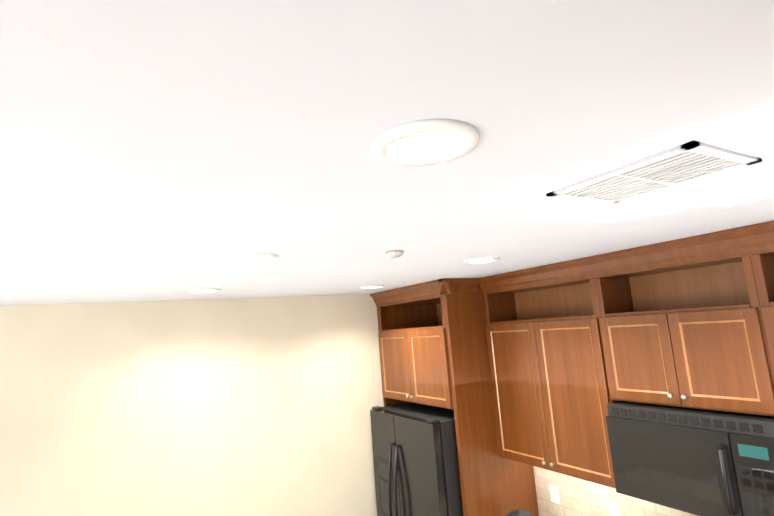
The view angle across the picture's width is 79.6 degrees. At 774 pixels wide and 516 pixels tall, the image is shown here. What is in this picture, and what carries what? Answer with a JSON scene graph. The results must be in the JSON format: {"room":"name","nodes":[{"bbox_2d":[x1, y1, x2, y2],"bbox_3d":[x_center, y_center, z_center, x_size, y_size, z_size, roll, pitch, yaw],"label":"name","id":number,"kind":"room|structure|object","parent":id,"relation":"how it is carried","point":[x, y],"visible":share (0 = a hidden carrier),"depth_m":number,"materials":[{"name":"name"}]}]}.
{"room":"kitchen","nodes":[
{"label":"kitchen","id":0,"kind":"room"},
{"bbox_2d":[0,294,383,515],"bbox_3d":[-2.472,1.692,2.705,7.300,2.800,0.150,1,-10,-30],"label":"wall","id":1,"kind":"structure","parent":0,"point":[261,406],"depth_m":3.34,"materials":[{"name":"paint"}]},
{"bbox_2d":[485,312,629,488],"bbox_3d":[1.148,0.873,3.097,0.329,0.944,0.946,1,-10,-30],"label":"upper cabinet","id":2,"kind":"object","parent":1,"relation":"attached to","point":[575,347],"depth_m":2.95,"materials":[{"name":"brown wood"}]},
{"bbox_2d":[533,466,696,515],"bbox_3d":[1.985,1.438,2.006,0.012,0.576,3.466,1,-10,-30],"label":"backsplash","id":3,"kind":"structure","parent":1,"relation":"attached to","point":[579,497],"depth_m":3.12,"materials":[{"name":"tile"}]},
{"bbox_2d":[549,484,559,504],"bbox_3d":[1.199,1.694,3.324,0.010,0.118,0.075,1,-10,-30],"label":"light switch","id":4,"kind":"object","parent":3,"relation":"attached to","point":[554,493],"visible":1,"depth_m":3.32,"materials":[{"name":"white plastic"}]},
{"bbox_2d":[608,503,620,515],"bbox_3d":[1.435,1.615,2.925,0.008,0.118,0.075,1,-10,-30],"label":"electrical outlet","id":5,"kind":"object","parent":3,"relation":"attached to","point":[614,509],"visible":1,"depth_m":2.93,"materials":[{"name":"white plastic"}]},
{"bbox_2d":[598,304,693,407],"bbox_3d":[1.482,0.516,2.532,0.329,0.459,0.436,1,-10,-30],"label":"upper cabinet","id":6,"kind":"object","parent":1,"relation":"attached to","point":[644,357],"depth_m":2.44,"materials":[{"name":"brown wood"}]},
{"bbox_2d":[678,300,773,415],"bbox_3d":[1.648,0.460,2.250,0.329,0.459,0.436,1,-10,-30],"label":"upper cabinet","id":7,"kind":"object","parent":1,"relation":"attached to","point":[727,364],"depth_m":2.11,"materials":[{"name":"brown wood"}]},
{"bbox_2d":[606,401,773,515],"bbox_3d":[1.554,0.978,2.288,0.437,0.467,0.771,1,-10,-30],"label":"microwave","id":8,"kind":"object","parent":7,"relation":"attached to","point":[700,462],"visible":1,"depth_m":2.17,"materials":[{"name":"black metal"}]},
{"bbox_2d":[758,300,773,379],"bbox_3d":[2.042,0.573,1.572,0.329,0.944,1.040,1,-10,-30],"label":"upper cabinet","id":9,"kind":"object","parent":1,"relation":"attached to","point":[765,308],"depth_m":1.98,"materials":[{"name":"brown wood"}]},
{"bbox_2d":[0,0,773,305],"bbox_3d":[-1.415,-0.109,0.934,7.300,0.060,4.820,1,-10,-30],"label":"ceiling","id":10,"kind":"structure","parent":0,"point":[157,150],"depth_m":0.78,"materials":[{"name":"paint"}]},
{"bbox_2d":[187,288,220,292],"bbox_3d":[-1.143,0.206,2.901,0.196,0.012,0.196,1,-10,-30],"label":"recessed light","id":11,"kind":"object","parent":10,"relation":"in","point":[206,290],"visible":1,"depth_m":2.85,"materials":[{"name":"white plastic"}]},
{"bbox_2d":[228,253,278,262],"bbox_3d":[-0.535,0.002,1.863,0.196,0.012,0.196,1,-10,-30],"label":"recessed light","id":12,"kind":"object","parent":10,"relation":"in","point":[252,257],"visible":0.98,"depth_m":1.84,"materials":[{"name":"white plastic"}]},
{"bbox_2d":[360,285,385,288],"bbox_3d":[-0.107,0.219,3.506,0.196,0.012,0.196,1,-10,-30],"label":"recessed light","id":13,"kind":"object","parent":10,"relation":"in","point":[370,286],"visible":1,"depth_m":3.45,"materials":[{"name":"white plastic"}]},
{"bbox_2d":[386,250,403,257],"bbox_3d":[0.034,-0.015,2.000,0.080,0.022,0.080,1,-10,-30],"label":"smoke detector","id":14,"kind":"object","parent":10,"relation":"attached to","point":[395,253],"visible":1,"depth_m":1.98,"materials":[{"name":"white plastic"}]},
{"bbox_2d":[371,119,479,165],"bbox_3d":[0.069,-0.200,0.834,0.196,0.012,0.196,1,-10,-30],"label":"recessed light","id":15,"kind":"object","parent":10,"relation":"in","point":[441,140],"visible":0.94,"depth_m":0.81,"materials":[{"name":"white plastic"}]},
{"bbox_2d":[463,257,499,263],"bbox_3d":[0.501,0.015,2.468,0.196,0.012,0.196,1,-10,-30],"label":"recessed light","id":16,"kind":"object","parent":10,"relation":"in","point":[480,260],"visible":0.96,"depth_m":2.43,"materials":[{"name":"white plastic"}]},
{"bbox_2d":[546,140,762,203],"bbox_3d":[0.646,-0.197,1.155,0.300,0.008,0.370,1,-10,-30],"label":"ceiling vent","id":17,"kind":"object","parent":10,"relation":"in","point":[687,162],"visible":0.98,"depth_m":1.11,"materials":[{"name":"grey metal"}]},
{"bbox_3d":[-1.200,2.711,0.505,7.300,0.060,4.820,1,-10,-30],"label":"floor","id":18,"kind":"structure","parent":0,"visible":0},
{"bbox_2d":[370,402,463,515],"bbox_3d":[0.465,2.107,3.673,0.882,1.806,0.935,1,-10,-30],"label":"fridge","id":19,"kind":"object","parent":18,"relation":"on","point":[416,462],"visible":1,"depth_m":3.45,"materials":[{"name":"black metal"}]},
{"bbox_2d":[370,278,538,515],"bbox_3d":[0.544,1.621,3.746,0.738,2.799,1.108,1,-10,-30],"label":"cabinet","id":20,"kind":"object","parent":18,"relation":"on","point":[433,348],"visible":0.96,"depth_m":3.41,"materials":[{"name":"brown wood"}]},
{"bbox_3d":[1.347,2.169,1.489,1.616,0.920,3.466,1,-10,-30],"label":"base cabinet","id":21,"kind":"object","parent":18,"relation":"on","visible":0},
{"bbox_2d":[507,509,532,515],"bbox_3d":[0.920,1.841,3.120,0.188,0.277,0.281,1,-10,-30],"label":"kettle","id":22,"kind":"object","parent":21,"relation":"on","point":[518,512],"visible":1,"depth_m":3.14,"materials":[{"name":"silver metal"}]}
]}

